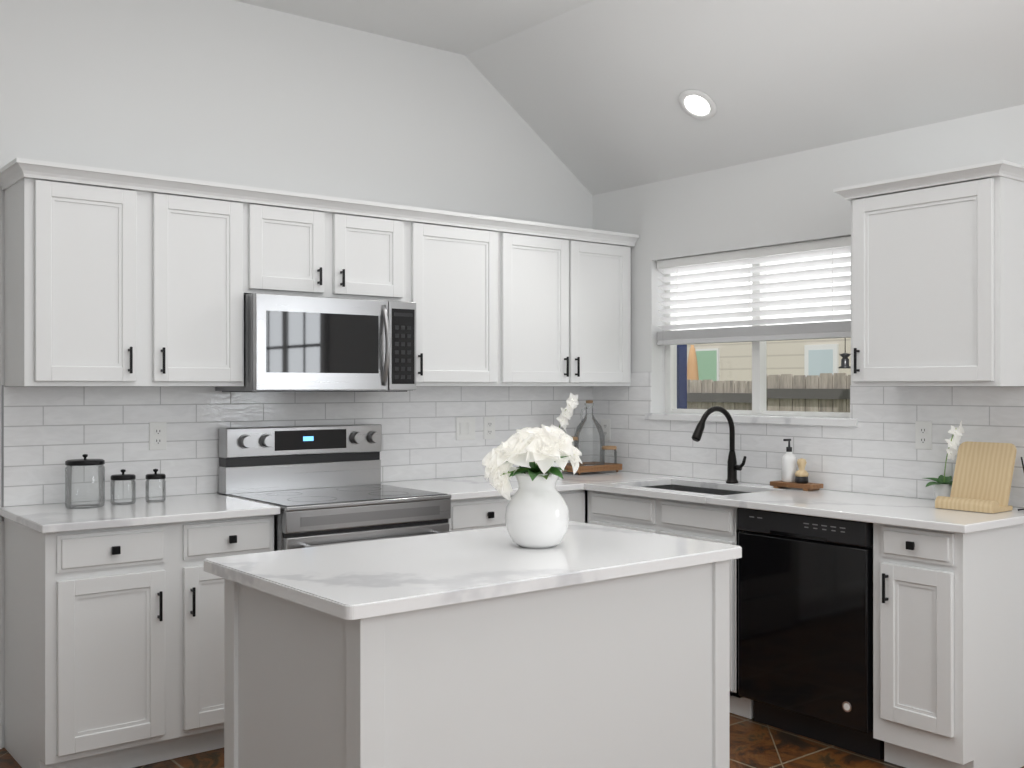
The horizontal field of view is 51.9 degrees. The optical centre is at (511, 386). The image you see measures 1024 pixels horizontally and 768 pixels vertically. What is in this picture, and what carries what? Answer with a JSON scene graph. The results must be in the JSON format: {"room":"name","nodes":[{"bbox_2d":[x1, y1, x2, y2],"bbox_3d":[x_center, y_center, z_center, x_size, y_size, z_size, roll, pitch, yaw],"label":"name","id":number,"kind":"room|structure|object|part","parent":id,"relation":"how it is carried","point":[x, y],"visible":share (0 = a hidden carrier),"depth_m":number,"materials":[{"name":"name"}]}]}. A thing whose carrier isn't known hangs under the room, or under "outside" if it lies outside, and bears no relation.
{"room":"kitchen","nodes":[
{"label":"kitchen","id":0,"kind":"room"},
{"bbox_2d":[0,0,592,748],"bbox_3d":[-1.956,-0.278,4.059,6.300,3.300,0.164,0,0,-38],"label":"wall","id":1,"kind":"structure","parent":0,"point":[232,92],"depth_m":4.59,"materials":[{"name":"white paint"}]},
{"bbox_2d":[0,161,151,385],"bbox_3d":[-1.658,-0.392,3.990,0.424,0.783,0.323,0,0,-38],"label":"upper cabinet","id":2,"kind":"object","parent":1,"relation":"attached to","point":[112,277],"depth_m":3.87,"materials":[{"name":"white wood"}]},
{"bbox_2d":[149,422,166,449],"bbox_3d":[-1.463,0.206,4.345,0.072,0.115,0.008,0,0,-38],"label":"electrical outlet","id":3,"kind":"object","parent":1,"relation":"attached to","point":[157,435],"visible":1,"depth_m":4.34,"materials":[{"name":"white plastic"}]},
{"bbox_2d":[152,177,251,385],"bbox_3d":[-1.332,-0.392,4.245,0.404,0.783,0.323,0,0,-38],"label":"upper cabinet","id":4,"kind":"object","parent":1,"relation":"attached to","point":[202,232],"depth_m":4.13,"materials":[{"name":"white wood"}]},
{"bbox_2d":[252,189,411,301],"bbox_3d":[-0.871,-0.581,4.605,0.766,0.404,0.323,0,0,-38],"label":"upper cabinet","id":5,"kind":"object","parent":1,"relation":"attached to","point":[302,246],"depth_m":4.49,"materials":[{"name":"white wood"}]},
{"bbox_2d":[215,293,415,391],"bbox_3d":[-0.831,-0.174,4.554,0.758,0.397,0.453,0,0,-38],"label":"microwave","id":6,"kind":"object","parent":5,"relation":"attached to","point":[295,343],"visible":1,"depth_m":4.38,"materials":[{"name":"silver metal"}]},
{"bbox_2d":[412,209,515,385],"bbox_3d":[-0.334,-0.392,5.026,0.598,0.783,0.323,0,0,-38],"label":"upper cabinet","id":7,"kind":"object","parent":1,"relation":"attached to","point":[464,267],"depth_m":4.91,"materials":[{"name":"white wood"}]},
{"bbox_2d":[456,417,474,439],"bbox_3d":[-0.233,0.214,5.305,0.118,0.115,0.010,0,0,-38],"label":"light switch","id":8,"kind":"object","parent":1,"relation":"attached to","point":[465,428],"visible":1,"depth_m":5.30,"materials":[{"name":"white plastic"}]},
{"bbox_2d":[484,417,494,438],"bbox_3d":[-0.115,0.214,5.399,0.072,0.115,0.008,0,0,-38],"label":"electrical outlet","id":9,"kind":"object","parent":1,"relation":"attached to","point":[489,427],"visible":1,"depth_m":5.39,"materials":[{"name":"white plastic"}]},
{"bbox_2d":[516,221,635,385],"bbox_3d":[0.169,-0.392,5.419,0.960,0.783,0.323,0,0,-38],"label":"upper cabinet","id":10,"kind":"object","parent":1,"relation":"attached to","point":[573,286],"depth_m":5.32,"materials":[{"name":"white wood"}]},
{"bbox_2d":[0,713,1023,767],"bbox_3d":[0.350,1.432,1.111,6.300,0.120,7.650,0,0,-38],"label":"floor","id":11,"kind":"structure","parent":0,"point":[754,744],"depth_m":3.91,"materials":[{"name":"tile"}]},
{"bbox_2d":[5,522,179,767],"bbox_3d":[-1.567,0.930,3.883,0.437,0.881,0.602,0,0,-38],"label":"base cabinet","id":12,"kind":"object","parent":11,"relation":"on","point":[114,636],"depth_m":3.67,"materials":[{"name":"white wood"}]},
{"bbox_2d":[0,494,279,533],"bbox_3d":[-1.411,0.473,3.982,0.853,0.029,0.639,0,0,-38],"label":"countertop","id":13,"kind":"structure","parent":12,"relation":"on","point":[47,518],"depth_m":3.84,"materials":[{"name":"white stone"}]},
{"bbox_2d":[65,454,104,508],"bbox_3d":[-1.617,0.357,3.983,0.140,0.200,0.140,0,0,-38],"label":"canister","id":14,"kind":"object","parent":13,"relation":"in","point":[84,462],"visible":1,"depth_m":3.99,"materials":[{"name":"clear glass"}]},
{"bbox_2d":[111,469,135,504],"bbox_3d":[-1.509,0.390,4.080,0.092,0.135,0.092,0,0,-38],"label":"medium canister","id":15,"kind":"object","parent":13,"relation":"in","point":[126,477],"visible":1,"depth_m":4.09,"materials":[{"name":"clear glass"}]},
{"bbox_2d":[145,469,165,501],"bbox_3d":[-1.413,0.392,4.168,0.076,0.130,0.076,0,0,-38],"label":"canister","id":16,"kind":"object","parent":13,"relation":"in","point":[155,475],"visible":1,"depth_m":4.17,"materials":[{"name":"clear glass"}]},
{"bbox_2d":[180,514,277,756],"bbox_3d":[-1.240,0.930,4.138,0.391,0.881,0.602,0,0,-38],"label":"base cabinet","id":17,"kind":"object","parent":11,"relation":"on","point":[201,592],"depth_m":3.86,"materials":[{"name":"white wood"}]},
{"bbox_2d":[219,424,450,550],"bbox_3d":[-0.736,0.774,4.439,0.758,1.195,0.708,0,0,-38],"label":"range","id":18,"kind":"object","parent":11,"relation":"on","point":[320,485],"visible":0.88,"depth_m":4.46,"materials":[{"name":"silver metal"}]},
{"bbox_2d":[222,561,729,767],"bbox_3d":[-0.071,0.929,2.903,1.219,0.881,0.703,0,0,-39],"label":"kitchen island","id":19,"kind":"object","parent":11,"relation":"on","point":[583,645],"depth_m":2.59,"materials":[{"name":"white paint"}]},
{"bbox_2d":[204,521,741,620],"bbox_3d":[-0.080,0.473,2.886,1.286,0.028,0.766,0,0,-39],"label":"island countertop","id":20,"kind":"structure","parent":19,"relation":"on","point":[356,581],"depth_m":2.69,"materials":[{"name":"white stone"}]},
{"bbox_2d":[482,424,581,547],"bbox_3d":[0.074,0.281,2.999,0.264,0.347,0.264,0,0,-38],"label":"vase","id":21,"kind":"object","parent":20,"relation":"on","point":[537,514],"visible":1,"depth_m":2.94,"materials":[{"name":"white ceramic"}]},
{"bbox_2d":[447,498,509,531],"bbox_3d":[-0.296,0.930,4.877,0.460,0.881,0.602,0,0,-38],"label":"base cabinet","id":22,"kind":"object","parent":11,"relation":"on","point":[477,513],"depth_m":4.61,"materials":[{"name":"white wood"}]},
{"bbox_2d":[381,475,583,501],"bbox_3d":[-0.162,0.473,4.958,0.770,0.029,0.639,0,0,-38],"label":"countertop","id":23,"kind":"structure","parent":22,"relation":"on","point":[460,489],"depth_m":4.85,"materials":[{"name":"white stone"}]},
{"bbox_2d":[560,490,591,523],"bbox_3d":[0.030,0.930,5.132,0.366,0.881,0.602,0,0,-38],"label":"base cabinet","id":24,"kind":"object","parent":11,"relation":"on","point":[579,503],"depth_m":4.99,"materials":[{"name":"white wood"}]},
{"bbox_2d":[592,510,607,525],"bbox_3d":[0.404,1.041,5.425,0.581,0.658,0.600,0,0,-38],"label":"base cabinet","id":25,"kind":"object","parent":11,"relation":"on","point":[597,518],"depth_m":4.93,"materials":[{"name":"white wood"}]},
{"bbox_2d":[737,508,883,759],"bbox_3d":[1.325,0.931,4.207,0.589,0.882,0.600,0,0,-38],"label":"dishwasher","id":26,"kind":"object","parent":11,"relation":"on","point":[805,625],"visible":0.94,"depth_m":4.00,"materials":[{"name":"black metal"}]},
{"bbox_2d":[868,522,1023,767],"bbox_3d":[1.631,0.930,3.839,0.602,0.881,0.340,0,0,-38],"label":"base cabinet","id":27,"kind":"object","parent":11,"relation":"on","point":[948,609],"depth_m":3.65,"materials":[{"name":"white wood"}]},
{"bbox_2d":[557,471,1023,533],"bbox_3d":[0.971,0.473,4.653,0.640,0.029,2.516,0,0,-38],"label":"countertop","id":28,"kind":"structure","parent":27,"relation":"on","point":[881,510],"depth_m":4.18,"materials":[{"name":"white stone"}]},
{"bbox_2d":[552,393,578,472],"bbox_3d":[0.240,0.245,5.392,0.123,0.425,0.176,0,0,-38],"label":"orchid","id":29,"kind":"object","parent":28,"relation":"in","point":[567,411],"visible":0.67,"depth_m":5.36,"materials":[{"name":"white plant"}]},
{"bbox_2d":[562,400,621,474],"bbox_3d":[0.396,0.266,5.572,0.310,0.382,0.222,0,0,-38],"label":"tray","id":30,"kind":"object","parent":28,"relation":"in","point":[597,466],"visible":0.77,"depth_m":5.60,"materials":[{"name":"brown wood"}]},
{"bbox_2d":[601,445,616,466],"bbox_3d":[0.517,0.372,5.596,0.080,0.109,0.080,0,0,-38],"label":"jar","id":31,"kind":"object","parent":30,"relation":"on","point":[614,464],"depth_m":5.58,"materials":[{"name":"clear glass"}]},
{"bbox_2d":[608,482,767,545],"bbox_3d":[0.834,0.576,4.809,0.426,0.201,0.696,0,0,-38],"label":"sink cabinet","id":32,"kind":"object","parent":28,"relation":"in","point":[691,520],"depth_m":4.60,"materials":[{"name":"white wood"}]},
{"bbox_2d":[692,406,745,481],"bbox_3d":[0.965,0.275,4.872,0.301,0.365,0.121,0,0,-38],"label":"faucet","id":33,"kind":"object","parent":28,"relation":"on","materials":[{"name":"black metal"}]},
{"bbox_2d":[770,480,822,490],"bbox_3d":[1.266,0.443,4.683,0.095,0.028,0.220,0,0,-38],"label":"tray","id":34,"kind":"object","parent":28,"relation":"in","point":[808,486],"visible":0.85,"depth_m":4.63,"materials":[{"name":"brown wood"}]},
{"bbox_2d":[781,439,796,481],"bbox_3d":[1.243,0.332,4.716,0.069,0.193,0.068,0,0,-38],"label":"bottle","id":35,"kind":"object","parent":34,"relation":"on","point":[788,464],"visible":1,"depth_m":4.69,"materials":[{"name":"white ceramic"}]},
{"bbox_2d":[795,458,808,483],"bbox_3d":[1.282,0.373,4.651,0.060,0.110,0.060,0,0,-38],"label":"brush","id":36,"kind":"object","parent":34,"relation":"on","point":[801,475],"visible":1,"depth_m":4.63,"materials":[{"name":"beige wood"}]},
{"bbox_2d":[923,420,963,498],"bbox_3d":[1.701,0.294,4.126,0.229,0.325,0.210,0,0,-38],"label":"orchid","id":37,"kind":"object","parent":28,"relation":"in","point":[942,484],"visible":0.81,"depth_m":4.11,"materials":[{"name":"white plant"}]},
{"bbox_3d":[1.699,0.419,4.133,0.080,0.075,0.080,0,0,-38],"label":"pot","id":38,"kind":"part","parent":37,"relation":"part of","materials":[{"name":"white ceramic"}]},
{"bbox_2d":[935,441,1023,512],"bbox_3d":[1.761,0.335,3.926,0.253,0.245,0.243,0,0,-38],"label":"cookbook stand","id":39,"kind":"object","parent":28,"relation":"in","point":[983,476],"visible":1,"depth_m":3.92,"materials":[{"name":"brown wood"}]},
{"bbox_3d":[1.891,0.358,3.882,0.102,0.196,0.014,0,0,-38],"label":"leg","id":40,"kind":"part","parent":39,"relation":"part of","materials":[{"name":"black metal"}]},
{"bbox_2d":[234,0,1023,194],"bbox_3d":[0.396,-1.492,1.051,6.300,0.861,7.500,0,0,-38],"label":"ceiling","id":41,"kind":"structure","parent":0,"point":[590,91],"depth_m":4.60,"materials":[{"name":"white paint"}]},
{"bbox_2d":[679,90,716,119],"bbox_3d":[0.848,-1.286,4.807,0.152,0.110,0.184,0,0,-38],"label":"recessed light","id":42,"kind":"object","parent":41,"relation":"in","point":[697,104],"visible":1,"depth_m":4.80,"materials":[{"name":"white plastic"}]},
{"bbox_2d":[678,253,850,329],"bbox_3d":[1.220,-0.441,5.118,0.004,0.425,1.178,0,0,-38],"label":"sky","id":43,"kind":"structure","parent":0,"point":[778,289],"depth_m":5.05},
{"bbox_2d":[593,104,1023,507],"bbox_3d":[2.813,0.005,2.942,0.164,2.734,7.500,0,0,-38],"label":"wall","id":44,"kind":"structure","parent":0,"point":[785,199],"depth_m":4.77,"materials":[{"name":"white paint"}]},
{"bbox_2d":[601,419,610,439],"bbox_3d":[0.512,0.237,5.756,0.008,0.115,0.072,0,0,-38],"label":"electrical outlet","id":45,"kind":"object","parent":44,"relation":"attached to","point":[606,425],"visible":0.83,"depth_m":5.75,"materials":[{"name":"white plastic"}]},
{"bbox_2d":[645,413,857,426],"bbox_3d":[1.131,0.158,5.043,0.120,0.035,1.268,0,0,-38],"label":"window sill","id":46,"kind":"structure","parent":44,"relation":"attached to","point":[842,422],"depth_m":4.89,"materials":[{"name":"stone"}]},
{"bbox_2d":[665,258,850,416],"bbox_3d":[1.194,-0.259,5.098,0.053,0.796,1.196,0,0,-38],"label":"window","id":47,"kind":"structure","parent":44,"relation":"in","point":[759,367],"depth_m":5.09,"materials":[{"name":"white plastic"}]},
{"bbox_2d":[657,236,850,370],"bbox_3d":[1.138,-0.367,5.054,0.069,0.578,1.174,0,0,-38],"label":"window blinds","id":48,"kind":"object","parent":47,"relation":"attached to","point":[800,330],"visible":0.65,"depth_m":5.00,"materials":[{"name":"white plastic"}]},
{"bbox_2d":[915,421,931,449],"bbox_3d":[1.672,0.199,4.272,0.008,0.115,0.072,0,0,-38],"label":"electrical outlet","id":49,"kind":"object","parent":44,"relation":"attached to","point":[923,434],"visible":1,"depth_m":4.27,"materials":[{"name":"white plastic"}]},
{"bbox_2d":[844,160,1023,385],"bbox_3d":[1.650,-0.392,4.043,0.323,0.783,0.608,0,0,-38],"label":"upper cabinet","id":50,"kind":"object","parent":44,"relation":"attached to","point":[937,257],"depth_m":3.88,"materials":[{"name":"white wood"}]},
{"bbox_2d":[838,338,850,367],"bbox_3d":[2.907,0.537,8.842,0.465,2.170,0.110,0,0,-38],"label":"lantern","id":51,"kind":"object","parent":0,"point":[844,362],"depth_m":8.71,"materials":[{"name":"black metal"}]},
{"label":"outside","id":52,"kind":"structure","parent":0,"visible":0},
{"bbox_3d":[6.783,1.672,22.233,29.840,0.100,42.000,0,0,-38],"label":"ground","id":53,"kind":"structure","parent":52,"visible":0},
{"bbox_2d":[677,345,698,408],"bbox_3d":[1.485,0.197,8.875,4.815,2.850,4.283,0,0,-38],"label":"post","id":54,"kind":"structure","parent":53,"relation":"on","point":[690,371],"depth_m":5.73,"materials":[{"name":"blue"}]},
{"bbox_2d":[687,373,850,412],"bbox_3d":[1.683,0.753,10.631,0.210,1.737,18.006,0,0,-38],"label":"fence","id":55,"kind":"object","parent":53,"relation":"on","point":[815,386],"depth_m":9.50,"materials":[{"name":"brown wood"}]},
{"bbox_2d":[687,338,850,382],"bbox_3d":[2.337,-2.003,21.295,7.200,7.250,31.000,0,0,-38],"label":"house","id":56,"kind":"structure","parent":53,"relation":"on","point":[800,362],"depth_m":14.68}
]}

